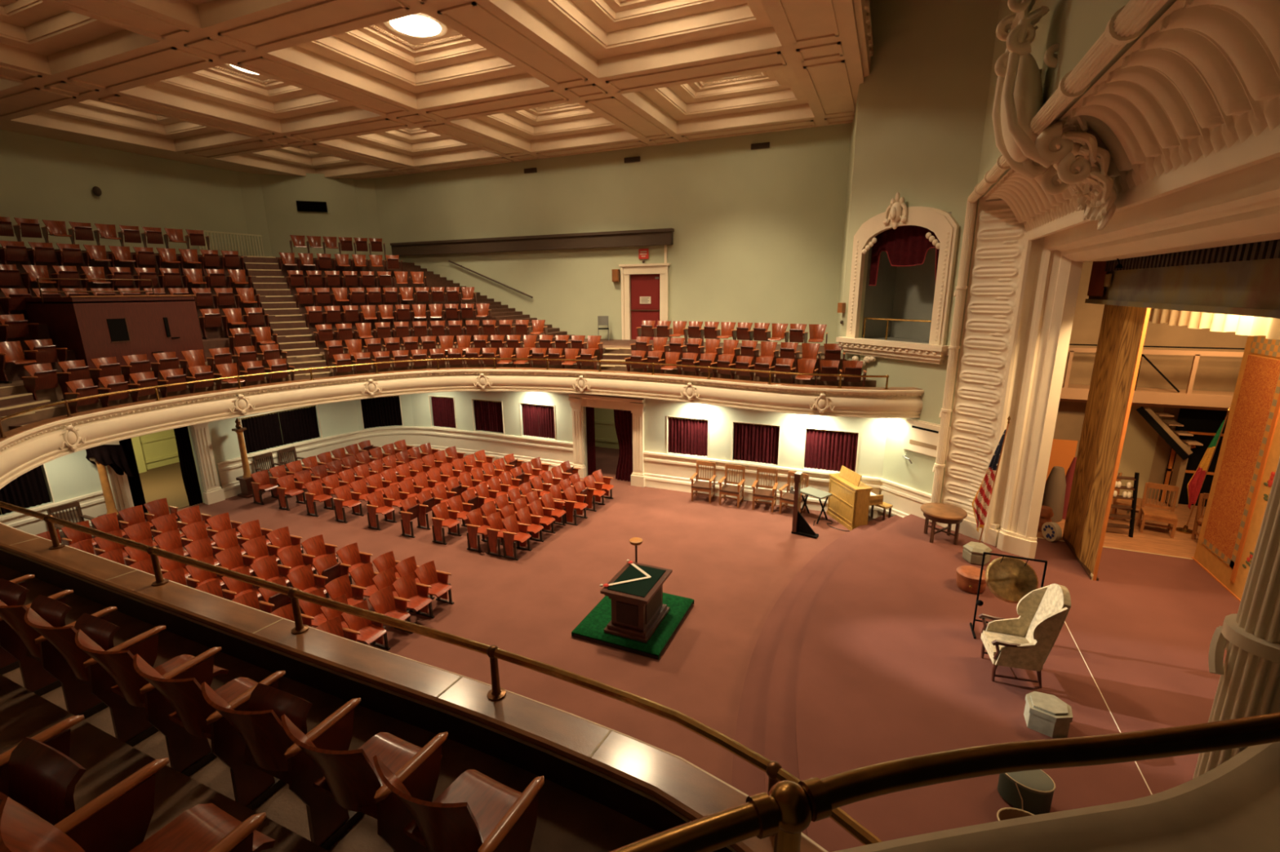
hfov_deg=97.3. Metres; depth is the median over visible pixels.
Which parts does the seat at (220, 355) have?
backrest, seat, panel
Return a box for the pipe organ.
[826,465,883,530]
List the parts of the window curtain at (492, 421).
panel, panel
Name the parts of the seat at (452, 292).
backrest, seat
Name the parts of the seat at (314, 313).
panel, backrest, seat, panel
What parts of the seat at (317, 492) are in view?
panel, backrest, seat, panel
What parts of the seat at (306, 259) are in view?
backrest, seat, panel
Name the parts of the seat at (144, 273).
backrest, seat, panel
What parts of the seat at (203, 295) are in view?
backrest, seat, panel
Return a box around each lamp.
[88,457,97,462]
[92,186,102,196]
[224,63,262,75]
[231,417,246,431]
[383,13,447,39]
[1115,258,1123,268]
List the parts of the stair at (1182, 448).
post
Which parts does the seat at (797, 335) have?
seat, backrest, panel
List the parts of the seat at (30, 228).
backrest, seat, panel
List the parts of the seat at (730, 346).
backrest, panel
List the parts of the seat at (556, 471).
backrest, panel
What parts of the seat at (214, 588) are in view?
backrest, panel, armrest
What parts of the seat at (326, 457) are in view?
backrest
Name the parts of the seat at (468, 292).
backrest, seat, panel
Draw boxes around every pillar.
[88,457,124,528]
[231,417,263,498]
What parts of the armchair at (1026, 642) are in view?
leg, arm post, arm rail, leg, arm post, arm rail, seat frame, leg, backrest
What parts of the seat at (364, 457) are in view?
backrest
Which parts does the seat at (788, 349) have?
seat, backrest, panel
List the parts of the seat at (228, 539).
backrest, panel, seat, armrest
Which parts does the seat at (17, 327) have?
backrest, seat, panel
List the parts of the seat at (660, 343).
panel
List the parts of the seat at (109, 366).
backrest, seat, panel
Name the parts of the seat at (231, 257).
backrest, seat, panel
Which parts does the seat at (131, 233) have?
backrest, seat, panel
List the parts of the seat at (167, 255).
backrest, seat, panel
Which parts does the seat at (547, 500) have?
backrest, panel, seat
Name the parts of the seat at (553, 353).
seat, backrest, panel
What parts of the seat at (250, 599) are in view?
backrest, panel, armrest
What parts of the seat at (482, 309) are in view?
seat, backrest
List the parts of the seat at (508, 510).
backrest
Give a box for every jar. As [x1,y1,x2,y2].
[1113,490,1117,496]
[1116,481,1121,487]
[1121,491,1127,497]
[1125,482,1131,488]
[1126,491,1131,497]
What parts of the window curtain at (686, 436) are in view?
panel, rod, panel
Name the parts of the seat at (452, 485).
backrest, seat, panel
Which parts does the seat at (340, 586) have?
backrest, seat, panel, armrest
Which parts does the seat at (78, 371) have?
backrest, seat, panel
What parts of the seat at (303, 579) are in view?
backrest, seat, panel, armrest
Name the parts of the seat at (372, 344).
backrest, seat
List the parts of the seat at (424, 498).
backrest, seat, panel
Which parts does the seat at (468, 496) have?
backrest, seat, panel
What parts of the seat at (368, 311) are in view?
backrest, seat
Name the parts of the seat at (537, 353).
seat, backrest, panel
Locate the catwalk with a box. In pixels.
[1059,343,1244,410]
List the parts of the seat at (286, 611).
backrest, panel, armrest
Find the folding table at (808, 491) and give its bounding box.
[800,486,831,524]
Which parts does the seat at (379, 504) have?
panel, backrest, seat, panel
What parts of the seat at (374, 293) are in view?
backrest, seat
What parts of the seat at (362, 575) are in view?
backrest, seat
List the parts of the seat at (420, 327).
backrest, seat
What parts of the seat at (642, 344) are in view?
panel, seat, backrest, panel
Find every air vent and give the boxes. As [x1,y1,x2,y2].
[296,200,327,212]
[524,167,537,173]
[624,155,639,163]
[751,142,769,149]
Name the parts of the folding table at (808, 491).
leg, leg, leg, leg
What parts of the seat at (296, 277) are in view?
panel, backrest, seat, panel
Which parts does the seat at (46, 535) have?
backrest, panel, armrest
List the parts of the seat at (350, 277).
backrest, seat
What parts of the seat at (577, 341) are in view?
seat, backrest, panel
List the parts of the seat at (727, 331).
seat, backrest, panel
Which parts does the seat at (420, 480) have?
backrest, seat, panel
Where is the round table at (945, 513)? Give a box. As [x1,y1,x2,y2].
[920,502,967,545]
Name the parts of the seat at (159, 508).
backrest, panel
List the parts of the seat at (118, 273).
backrest, seat, panel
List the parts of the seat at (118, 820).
backrest, panel, armrest, seat, armrest, panel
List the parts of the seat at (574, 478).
backrest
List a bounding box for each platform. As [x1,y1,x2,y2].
[571,592,693,660]
[731,514,1239,851]
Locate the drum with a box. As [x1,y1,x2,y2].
[1041,522,1062,541]
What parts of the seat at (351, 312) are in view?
backrest, seat, panel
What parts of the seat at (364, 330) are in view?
backrest, seat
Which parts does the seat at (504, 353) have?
seat, backrest, panel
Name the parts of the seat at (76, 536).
backrest, seat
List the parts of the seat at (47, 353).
backrest, seat, panel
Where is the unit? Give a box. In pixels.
[902,417,951,460]
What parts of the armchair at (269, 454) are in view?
leg, armrest, rail, leg, armrest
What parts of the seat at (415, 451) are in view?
backrest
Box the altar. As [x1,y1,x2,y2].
[600,562,671,643]
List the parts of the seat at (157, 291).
seat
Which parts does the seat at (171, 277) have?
backrest, seat, panel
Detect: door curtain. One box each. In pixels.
[119,438,147,519]
[173,426,203,506]
[585,406,595,475]
[613,409,632,481]
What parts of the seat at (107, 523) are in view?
backrest, seat, armrest, panel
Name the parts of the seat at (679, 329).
seat, backrest, panel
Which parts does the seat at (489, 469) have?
backrest, panel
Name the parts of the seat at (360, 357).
backrest, seat, panel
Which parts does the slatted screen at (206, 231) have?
rail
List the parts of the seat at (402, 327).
backrest, seat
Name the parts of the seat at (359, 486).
backrest, seat, panel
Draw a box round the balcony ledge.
[0,367,923,851]
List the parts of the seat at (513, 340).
seat, backrest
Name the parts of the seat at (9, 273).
backrest, seat, panel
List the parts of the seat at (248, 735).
panel, armrest, backrest, seat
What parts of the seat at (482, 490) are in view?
backrest, seat, panel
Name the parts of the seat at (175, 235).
backrest, seat, panel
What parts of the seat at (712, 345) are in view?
backrest, panel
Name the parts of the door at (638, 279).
panel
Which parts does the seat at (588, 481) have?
backrest, panel, seat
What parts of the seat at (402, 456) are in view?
backrest, panel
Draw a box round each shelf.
[1106,523,1130,528]
[1108,513,1131,519]
[1111,504,1132,510]
[1112,495,1133,500]
[1114,485,1134,490]
[1116,475,1135,480]
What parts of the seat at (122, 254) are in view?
backrest, seat, panel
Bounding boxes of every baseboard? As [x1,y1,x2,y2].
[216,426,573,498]
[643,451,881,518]
[877,478,931,519]
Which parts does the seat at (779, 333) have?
seat, backrest, panel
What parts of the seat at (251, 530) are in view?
backrest, panel, armrest, seat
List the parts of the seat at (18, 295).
seat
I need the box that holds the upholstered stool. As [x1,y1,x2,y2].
[1037,506,1053,532]
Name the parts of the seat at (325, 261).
backrest, seat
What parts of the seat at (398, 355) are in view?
backrest, seat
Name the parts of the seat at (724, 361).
seat, backrest, panel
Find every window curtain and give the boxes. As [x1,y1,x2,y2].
[0,465,50,515]
[240,405,319,453]
[360,395,402,428]
[431,396,455,427]
[473,400,503,432]
[522,404,555,439]
[668,417,707,456]
[733,422,779,464]
[804,428,858,471]
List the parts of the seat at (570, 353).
seat, backrest, panel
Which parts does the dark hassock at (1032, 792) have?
lid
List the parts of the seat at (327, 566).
backrest, seat, armrest, panel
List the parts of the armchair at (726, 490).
leg, armrest, leg, seat, rail, rail, leg, armrest, leg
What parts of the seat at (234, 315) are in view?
backrest, seat, panel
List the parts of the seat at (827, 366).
seat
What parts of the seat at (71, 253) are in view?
backrest, seat, panel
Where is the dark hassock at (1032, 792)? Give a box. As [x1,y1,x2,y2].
[997,769,1055,815]
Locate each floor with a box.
[0,444,875,785]
[1036,497,1205,559]
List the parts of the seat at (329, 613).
seat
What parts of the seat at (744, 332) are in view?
seat, panel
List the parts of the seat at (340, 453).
backrest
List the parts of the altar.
panel, cornice, panel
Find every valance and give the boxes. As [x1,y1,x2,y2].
[868,225,940,285]
[1084,239,1279,319]
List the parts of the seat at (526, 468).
backrest, seat, panel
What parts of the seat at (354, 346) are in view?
backrest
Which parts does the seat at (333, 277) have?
backrest, seat, panel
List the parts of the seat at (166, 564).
backrest, seat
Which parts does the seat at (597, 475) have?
backrest, panel, seat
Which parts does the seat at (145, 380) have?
backrest, seat, panel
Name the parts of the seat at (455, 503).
backrest, seat, panel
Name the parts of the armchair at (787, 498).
leg, armrest, leg, seat, rail, leg, leg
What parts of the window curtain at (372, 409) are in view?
panel, panel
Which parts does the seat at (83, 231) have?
backrest, seat, panel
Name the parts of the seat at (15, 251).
backrest, seat, panel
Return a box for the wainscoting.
[0,490,106,543]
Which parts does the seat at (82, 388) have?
panel, armrest, backrest, seat, panel, armrest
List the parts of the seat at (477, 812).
panel, armrest, backrest, seat, armrest, panel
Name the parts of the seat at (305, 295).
panel, backrest, seat, panel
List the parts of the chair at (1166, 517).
leg, leg, rail, seat, rail, leg, leg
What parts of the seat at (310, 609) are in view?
backrest, seat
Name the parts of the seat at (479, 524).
panel, armrest, backrest, seat, panel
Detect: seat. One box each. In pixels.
[0,217,21,241]
[0,240,35,265]
[0,248,6,264]
[0,264,32,297]
[0,288,30,310]
[0,297,10,315]
[0,314,39,340]
[0,324,8,342]
[0,341,38,383]
[0,574,35,675]
[0,590,73,696]
[0,715,86,825]
[0,757,275,851]
[13,217,48,243]
[21,264,63,297]
[22,363,71,401]
[23,338,67,372]
[24,606,119,719]
[27,241,63,266]
[31,288,67,297]
[35,528,71,546]
[41,219,75,244]
[51,265,88,295]
[56,243,89,266]
[57,360,101,387]
[60,520,101,549]
[61,288,88,296]
[64,378,111,413]
[67,539,105,555]
[68,221,100,245]
[75,626,228,746]
[80,266,115,295]
[83,244,114,266]
[89,288,115,295]
[90,356,131,383]
[90,512,129,539]
[93,529,134,558]
[94,223,124,246]
[97,374,140,402]
[97,548,136,566]
[107,266,141,293]
[108,245,138,275]
[116,288,141,295]
[117,505,156,537]
[119,225,146,247]
[121,354,159,388]
[122,520,162,548]
[123,538,165,568]
[128,371,168,397]
[128,558,168,575]
[133,246,162,275]
[133,267,164,290]
[133,647,257,776]
[142,226,168,248]
[142,288,165,295]
[143,497,180,528]
[150,513,187,546]
[151,351,187,385]
[152,528,192,557]
[156,248,185,275]
[158,368,195,393]
[158,547,197,578]
[159,267,188,292]
[162,568,199,588]
[164,227,189,248]
[167,288,199,317]
[176,505,212,537]
[178,248,206,275]
[180,349,214,382]
[180,520,217,555]
[182,268,212,296]
[183,537,224,566]
[185,229,209,249]
[185,555,228,596]
[187,365,222,390]
[191,288,221,316]
[195,578,236,600]
[199,308,228,339]
[200,249,226,275]
[201,671,312,810]
[205,269,231,288]
[205,512,242,544]
[208,347,240,378]
[211,528,248,564]
[213,288,239,308]
[213,545,257,577]
[214,363,247,386]
[221,250,246,276]
[221,566,266,608]
[222,307,251,337]
[226,269,252,288]
[228,328,257,359]
[231,590,274,613]
[233,346,266,377]
[235,288,260,307]
[235,520,272,551]
[240,360,271,383]
[240,535,281,568]
[243,307,268,327]
[249,555,293,587]
[250,470,279,505]
[251,326,277,344]
[257,577,304,614]
[258,344,289,374]
[266,358,294,380]
[266,526,303,553]
[268,465,295,484]
[270,603,314,626]
[275,474,306,511]
[276,544,316,574]
[277,252,300,276]
[280,697,442,850]
[285,270,307,295]
[285,460,311,479]
[286,564,329,598]
[288,235,309,253]
[293,469,320,488]
[294,288,317,314]
[297,253,318,271]
[298,587,332,626]
[301,455,325,474]
[301,534,338,562]
[303,306,327,333]
[304,479,334,516]
[306,235,325,253]
[306,271,326,288]
[310,464,336,484]
[311,553,352,585]
[313,288,334,306]
[313,324,337,353]
[315,616,359,641]
[316,253,336,271]
[316,451,340,470]
[320,594,351,628]
[321,474,348,494]
[322,236,341,253]
[323,306,345,324]
[323,340,348,370]
[324,271,343,288]
[324,574,366,605]
[325,459,351,479]
[331,287,351,305]
[331,353,356,376]
[331,447,354,466]
[333,253,353,271]
[333,484,364,523]
[334,323,357,340]
[336,542,373,573]
[337,236,355,254]
[337,468,364,489]
[341,455,364,475]
[341,600,390,650]
[342,271,360,287]
[342,305,362,323]
[344,339,367,355]
[345,444,366,461]
[348,287,368,305]
[349,562,378,597]
[350,478,377,505]
[351,254,369,271]
[352,352,375,372]
[353,237,371,254]
[353,463,377,484]
[355,322,376,338]
[355,451,377,471]
[357,440,378,457]
[360,271,377,287]
[360,305,379,322]
[364,337,385,355]
[365,287,384,305]
[365,473,391,497]
[365,490,396,530]
[368,238,386,260]
[368,254,386,271]
[368,447,391,466]
[368,459,391,480]
[368,586,413,634]
[372,351,394,371]
[372,568,414,613]
[373,551,400,577]
[373,732,544,851]
[374,322,395,338]
[377,271,394,287]
[377,304,396,321]
[380,467,405,492]
[381,443,403,461]
[382,287,400,304]
[382,454,404,475]
[382,484,409,514]
[383,337,403,354]
[385,254,402,271]
[391,350,413,369]
[391,573,434,618]
[393,321,413,337]
[394,271,410,287]
[394,440,414,457]
[394,555,434,599]
[395,304,413,329]
[395,450,417,470]
[395,462,418,485]
[398,478,423,504]
[399,287,416,304]
[400,496,431,537]
[402,336,421,353]
[407,446,428,465]
[408,458,431,479]
[410,271,426,287]
[410,349,431,368]
[411,304,430,327]
[412,320,431,337]
[412,473,437,497]
[413,560,453,604]
[414,287,431,304]
[415,489,443,517]
[419,443,439,460]
[420,336,439,352]
[421,454,443,475]
[426,467,449,491]
[428,304,446,328]
[429,348,448,368]
[430,320,448,336]
[431,287,447,303]
[431,484,457,510]
[431,502,462,545]
[433,449,454,469]
[438,335,456,351]
[439,462,462,484]
[444,303,462,328]
[444,445,465,464]
[444,478,469,502]
[446,287,462,310]
[446,494,473,527]
[447,348,466,367]
[448,320,465,336]
[451,457,473,479]
[456,335,473,351]
[457,472,481,496]
[460,303,476,319]
[461,287,476,310]
[461,488,486,515]
[462,453,484,474]
[465,320,482,335]
[465,347,482,367]
[466,507,490,552]
[470,467,493,489]
[473,335,490,351]
[474,449,494,474]
[474,482,498,508]
[475,303,491,319]
[480,500,504,519]
[482,320,498,335]
[482,347,499,367]
[482,462,504,484]
[485,511,514,556]
[486,476,511,502]
[490,334,506,351]
[493,457,514,478]
[494,493,517,511]
[497,347,515,367]
[498,320,515,335]
[498,471,521,494]
[500,503,520,523]
[502,514,531,560]
[503,453,524,473]
[506,334,523,351]
[506,487,528,505]
[510,466,532,493]
[513,347,532,368]
[513,497,533,515]
[515,320,531,335]
[515,506,543,542]
[519,481,542,497]
[520,461,542,488]
[523,334,539,350]
[525,490,544,507]
[528,499,555,533]
[529,320,547,334]
[529,475,553,497]
[530,457,551,483]
[532,347,548,368]
[538,334,555,351]
[540,471,563,491]
[540,493,566,525]
[547,348,564,368]
[548,484,567,523]
[551,465,572,491]
[555,335,571,351]
[559,478,577,493]
[560,460,580,485]
[561,348,581,368]
[564,486,587,525]
[568,472,586,488]
[570,335,586,351]
[573,480,596,511]
[580,348,597,369]
[583,475,605,505]
[587,335,603,363]
[592,469,613,499]
[624,350,647,373]
[630,337,652,354]
[636,320,657,347]
[647,351,664,373]
[653,337,669,352]
[656,320,672,342]
[660,351,681,374]
[669,320,688,348]
[669,337,686,357]
[681,352,699,376]
[686,337,704,356]
[688,321,704,348]
[698,353,717,377]
[703,321,720,347]
[704,338,722,359]
[716,322,737,340]
[716,354,735,379]
[720,339,740,361]
[735,355,755,381]
[736,322,753,341]
[740,340,759,373]
[753,323,771,341]
[755,356,775,382]
[760,341,778,371]
[768,323,789,342]
[775,358,795,384]
[780,342,799,375]
[789,324,808,342]
[795,359,818,385]
[801,342,822,377]
[808,324,828,355]
[819,360,842,381]
[823,343,845,377]
[842,360,866,386]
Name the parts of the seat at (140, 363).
backrest, seat, panel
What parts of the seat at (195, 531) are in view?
backrest, panel, armrest, seat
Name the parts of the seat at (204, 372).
backrest, seat, panel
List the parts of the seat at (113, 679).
backrest, panel, armrest, seat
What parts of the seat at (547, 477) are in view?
backrest, panel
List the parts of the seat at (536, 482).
backrest, seat, panel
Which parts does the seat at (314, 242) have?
backrest, seat, panel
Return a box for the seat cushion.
[982,630,1029,655]
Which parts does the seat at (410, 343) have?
backrest, seat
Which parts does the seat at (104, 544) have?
backrest, seat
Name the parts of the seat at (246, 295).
backrest, seat, panel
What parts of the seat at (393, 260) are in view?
backrest, seat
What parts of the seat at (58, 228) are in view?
backrest, seat, panel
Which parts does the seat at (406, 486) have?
backrest, seat, panel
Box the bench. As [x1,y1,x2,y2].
[871,502,893,520]
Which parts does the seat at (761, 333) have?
seat, panel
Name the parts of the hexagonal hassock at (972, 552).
lid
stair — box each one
[0,386,62,430]
[244,256,331,375]
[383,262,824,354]
[600,347,631,366]
[1136,405,1203,506]
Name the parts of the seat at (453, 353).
backrest, seat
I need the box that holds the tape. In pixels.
[1064,621,1152,795]
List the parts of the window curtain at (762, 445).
panel, rod, panel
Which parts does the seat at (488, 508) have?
backrest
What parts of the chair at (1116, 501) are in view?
leg, seat, leg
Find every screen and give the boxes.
[195,229,264,256]
[1159,408,1229,506]
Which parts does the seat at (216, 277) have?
backrest, seat, panel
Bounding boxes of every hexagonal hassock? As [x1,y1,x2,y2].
[962,541,992,565]
[1023,691,1072,737]
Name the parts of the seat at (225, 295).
backrest, seat, panel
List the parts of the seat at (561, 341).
seat, backrest, panel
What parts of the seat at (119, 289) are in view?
seat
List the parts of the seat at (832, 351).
seat, backrest, panel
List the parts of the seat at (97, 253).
backrest, seat, panel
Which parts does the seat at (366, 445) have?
backrest, seat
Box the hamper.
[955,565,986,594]
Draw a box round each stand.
[789,471,818,538]
[969,551,1047,639]
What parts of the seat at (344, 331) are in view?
backrest, seat, panel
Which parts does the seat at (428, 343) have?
backrest, seat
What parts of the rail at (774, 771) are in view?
rail post, rail post, rail post, rail post, rail post, rail post, rail post, rail post, rail post, rail post, rail post, rail post, rail post, rail post, rail post, rail post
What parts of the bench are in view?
leg, leg, seat, leg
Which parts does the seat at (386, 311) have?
backrest, seat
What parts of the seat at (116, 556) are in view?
backrest, panel, armrest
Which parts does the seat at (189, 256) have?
backrest, seat, panel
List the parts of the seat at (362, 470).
backrest, panel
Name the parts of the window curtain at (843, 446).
panel, rod, panel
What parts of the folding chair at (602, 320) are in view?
backrest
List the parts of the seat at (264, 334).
backrest, seat, panel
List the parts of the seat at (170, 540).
backrest, seat, panel, armrest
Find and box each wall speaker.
[612,269,620,282]
[837,302,845,312]
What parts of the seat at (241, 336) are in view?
panel, backrest, seat, panel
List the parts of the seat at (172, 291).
backrest, seat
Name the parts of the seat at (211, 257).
backrest, seat, panel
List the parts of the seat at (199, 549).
backrest, seat, panel, armrest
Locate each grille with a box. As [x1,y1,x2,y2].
[909,439,937,449]
[911,425,938,433]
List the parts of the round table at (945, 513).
leg, leg, leg, leg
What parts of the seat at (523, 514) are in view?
backrest, panel, seat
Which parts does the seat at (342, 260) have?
backrest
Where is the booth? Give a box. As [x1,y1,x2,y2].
[25,294,206,372]
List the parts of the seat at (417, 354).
backrest, seat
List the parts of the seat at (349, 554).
backrest, seat, panel, armrest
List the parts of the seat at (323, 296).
backrest, seat, panel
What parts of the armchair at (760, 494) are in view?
leg, armrest, leg, seat, rail, rail, leg, armrest, leg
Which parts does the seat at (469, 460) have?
backrest, panel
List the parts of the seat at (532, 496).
backrest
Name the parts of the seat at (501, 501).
backrest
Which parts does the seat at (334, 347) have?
panel, backrest, seat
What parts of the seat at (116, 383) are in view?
backrest, seat, panel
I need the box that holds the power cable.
[813,519,850,531]
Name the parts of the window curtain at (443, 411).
panel, panel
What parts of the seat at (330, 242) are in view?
backrest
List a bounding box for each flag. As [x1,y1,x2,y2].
[972,416,1010,542]
[1175,407,1230,534]
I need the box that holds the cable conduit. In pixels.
[664,244,666,262]
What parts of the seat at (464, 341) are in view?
backrest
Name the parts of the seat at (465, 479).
backrest, panel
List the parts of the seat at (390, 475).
backrest, seat, panel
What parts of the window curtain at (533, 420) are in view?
panel, panel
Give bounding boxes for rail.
[0,358,888,845]
[35,278,155,302]
[609,712,1279,851]
[862,317,931,340]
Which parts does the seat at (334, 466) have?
backrest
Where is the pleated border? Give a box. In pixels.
[1149,308,1279,340]
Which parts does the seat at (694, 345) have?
seat, panel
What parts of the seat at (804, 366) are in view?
seat, backrest, panel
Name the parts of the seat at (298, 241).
panel, backrest, panel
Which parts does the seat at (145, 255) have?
backrest, seat, panel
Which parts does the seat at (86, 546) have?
backrest, panel, armrest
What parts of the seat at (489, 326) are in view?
seat, panel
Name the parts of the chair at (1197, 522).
leg, seat, rail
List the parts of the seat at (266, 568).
backrest, seat, panel, armrest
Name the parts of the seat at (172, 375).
backrest, seat, panel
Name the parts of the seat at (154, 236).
backrest, seat, panel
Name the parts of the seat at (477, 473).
backrest, panel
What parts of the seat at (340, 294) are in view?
backrest, seat, panel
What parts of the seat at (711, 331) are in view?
seat, backrest, panel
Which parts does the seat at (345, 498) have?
panel, backrest, seat, panel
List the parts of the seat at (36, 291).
seat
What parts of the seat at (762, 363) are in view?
seat, backrest, panel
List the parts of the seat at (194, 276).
backrest, seat, panel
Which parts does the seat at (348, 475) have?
backrest, panel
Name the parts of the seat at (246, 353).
backrest, seat, panel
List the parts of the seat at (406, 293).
backrest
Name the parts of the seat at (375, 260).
backrest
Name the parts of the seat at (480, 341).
seat, backrest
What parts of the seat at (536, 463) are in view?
backrest, panel, seat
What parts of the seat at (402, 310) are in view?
backrest, seat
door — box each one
[104,422,225,511]
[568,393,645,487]
[618,262,670,341]
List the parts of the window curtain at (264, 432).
panel, rod, panel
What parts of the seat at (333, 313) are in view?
backrest, seat, panel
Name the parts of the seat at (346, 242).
backrest, seat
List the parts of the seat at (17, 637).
backrest, armrest, seat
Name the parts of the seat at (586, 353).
seat, backrest, panel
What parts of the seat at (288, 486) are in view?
panel, backrest, seat, panel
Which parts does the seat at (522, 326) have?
seat, panel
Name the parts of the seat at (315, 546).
backrest, seat, panel, armrest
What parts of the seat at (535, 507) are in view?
backrest, panel, seat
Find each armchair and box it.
[46,501,96,538]
[252,452,285,491]
[276,446,305,479]
[689,460,716,503]
[717,464,745,508]
[751,467,777,512]
[777,471,808,513]
[977,583,1071,688]
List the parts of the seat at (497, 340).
seat, backrest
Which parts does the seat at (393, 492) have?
backrest, seat, panel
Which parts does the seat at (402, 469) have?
backrest, panel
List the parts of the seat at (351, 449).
backrest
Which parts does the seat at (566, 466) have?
backrest, seat, panel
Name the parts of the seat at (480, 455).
backrest, panel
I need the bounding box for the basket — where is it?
[996,807,1035,821]
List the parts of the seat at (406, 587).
backrest, seat, panel, armrest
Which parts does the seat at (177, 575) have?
backrest, panel, armrest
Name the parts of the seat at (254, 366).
backrest, seat, panel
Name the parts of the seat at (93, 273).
backrest, seat, panel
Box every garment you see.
[1041,466,1066,522]
[1062,457,1076,519]
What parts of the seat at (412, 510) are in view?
panel, armrest, backrest, seat, panel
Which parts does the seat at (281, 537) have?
backrest, seat, panel, armrest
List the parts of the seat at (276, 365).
backrest, seat, panel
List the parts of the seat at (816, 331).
seat, backrest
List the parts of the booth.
trim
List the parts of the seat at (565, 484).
backrest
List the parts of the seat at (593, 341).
backrest, panel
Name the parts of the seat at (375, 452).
backrest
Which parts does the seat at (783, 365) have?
seat, backrest, panel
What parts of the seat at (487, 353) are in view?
seat, backrest, panel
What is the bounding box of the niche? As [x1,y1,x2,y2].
[861,211,951,343]
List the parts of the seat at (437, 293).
backrest, seat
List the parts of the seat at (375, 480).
backrest, seat, panel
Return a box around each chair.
[597,315,608,340]
[1111,472,1145,525]
[1137,482,1179,538]
[1191,493,1208,539]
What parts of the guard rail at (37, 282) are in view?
rail post, rail, rail post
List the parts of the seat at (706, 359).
seat, backrest, panel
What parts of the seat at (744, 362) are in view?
seat, backrest, panel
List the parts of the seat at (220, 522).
backrest, panel, armrest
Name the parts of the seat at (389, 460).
backrest, panel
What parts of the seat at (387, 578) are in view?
backrest, seat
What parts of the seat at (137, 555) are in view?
backrest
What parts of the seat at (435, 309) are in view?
backrest, seat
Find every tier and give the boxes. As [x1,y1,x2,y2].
[0,246,387,277]
[0,273,406,297]
[0,294,433,324]
[0,310,476,351]
[0,344,846,402]
[0,360,876,851]
[0,564,658,851]
[4,327,496,381]
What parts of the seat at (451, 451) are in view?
backrest, panel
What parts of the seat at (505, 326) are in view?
seat, panel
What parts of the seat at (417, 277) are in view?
backrest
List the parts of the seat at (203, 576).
backrest, seat, panel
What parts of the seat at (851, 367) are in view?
seat, backrest, panel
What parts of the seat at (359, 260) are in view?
backrest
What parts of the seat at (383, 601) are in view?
backrest, seat, panel, armrest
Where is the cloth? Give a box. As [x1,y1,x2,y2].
[85,444,133,476]
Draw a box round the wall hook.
[902,455,912,464]
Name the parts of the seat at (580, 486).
backrest, seat, panel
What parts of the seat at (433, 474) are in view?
backrest, seat, panel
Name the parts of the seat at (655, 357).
seat, backrest, panel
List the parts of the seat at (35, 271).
backrest, seat, panel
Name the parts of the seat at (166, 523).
backrest, panel, seat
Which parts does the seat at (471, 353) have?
seat, backrest, panel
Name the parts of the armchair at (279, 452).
leg, rail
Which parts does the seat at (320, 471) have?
backrest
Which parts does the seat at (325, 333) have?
panel, backrest, seat, panel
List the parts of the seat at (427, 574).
backrest, seat, panel, armrest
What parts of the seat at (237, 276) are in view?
backrest, seat, panel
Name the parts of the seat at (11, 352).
panel, backrest, seat, panel, armrest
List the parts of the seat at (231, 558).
backrest, seat, panel, armrest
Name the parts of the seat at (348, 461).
backrest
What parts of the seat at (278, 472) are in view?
backrest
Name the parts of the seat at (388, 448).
backrest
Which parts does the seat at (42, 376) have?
armrest, panel, backrest, seat, panel, armrest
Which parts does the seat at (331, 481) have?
backrest, panel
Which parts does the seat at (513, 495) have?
backrest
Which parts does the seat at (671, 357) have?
seat, backrest, panel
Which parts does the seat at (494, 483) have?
backrest, seat, panel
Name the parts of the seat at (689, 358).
seat, backrest, panel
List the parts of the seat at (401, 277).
backrest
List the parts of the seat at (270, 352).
backrest, seat, panel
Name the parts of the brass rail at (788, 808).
rail post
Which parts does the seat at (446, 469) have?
backrest, seat, panel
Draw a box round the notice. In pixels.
[640,296,650,303]
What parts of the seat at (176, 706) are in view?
backrest, panel, armrest, seat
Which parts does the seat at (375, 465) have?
backrest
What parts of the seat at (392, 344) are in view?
backrest, seat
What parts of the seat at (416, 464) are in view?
backrest, panel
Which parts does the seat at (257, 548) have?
backrest, seat, panel, armrest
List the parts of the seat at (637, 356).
panel, seat, backrest, panel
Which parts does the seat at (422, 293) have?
backrest, seat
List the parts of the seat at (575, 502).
panel, backrest, panel, seat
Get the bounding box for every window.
[0,463,54,517]
[239,404,322,455]
[360,395,403,430]
[428,395,457,429]
[471,398,504,434]
[519,402,555,440]
[666,415,709,458]
[731,421,780,466]
[802,427,859,473]
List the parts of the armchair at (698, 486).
leg, armrest, leg, seat, rail, rail, leg, armrest, leg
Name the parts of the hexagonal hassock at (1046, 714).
lid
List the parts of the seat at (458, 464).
backrest, panel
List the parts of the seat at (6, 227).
backrest, seat, panel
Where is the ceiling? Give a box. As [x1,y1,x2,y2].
[0,0,873,179]
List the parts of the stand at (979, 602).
clamp knob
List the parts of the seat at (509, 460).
backrest, seat, panel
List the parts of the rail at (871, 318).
rail post, rail post, rail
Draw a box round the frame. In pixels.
[835,191,959,366]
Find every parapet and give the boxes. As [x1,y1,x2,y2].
[0,368,924,851]
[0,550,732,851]
[833,742,1279,851]
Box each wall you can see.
[0,129,382,260]
[0,391,888,516]
[373,122,851,346]
[834,0,999,502]
[835,85,859,343]
[977,0,1177,197]
[1053,261,1248,499]
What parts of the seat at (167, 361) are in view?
backrest, seat, panel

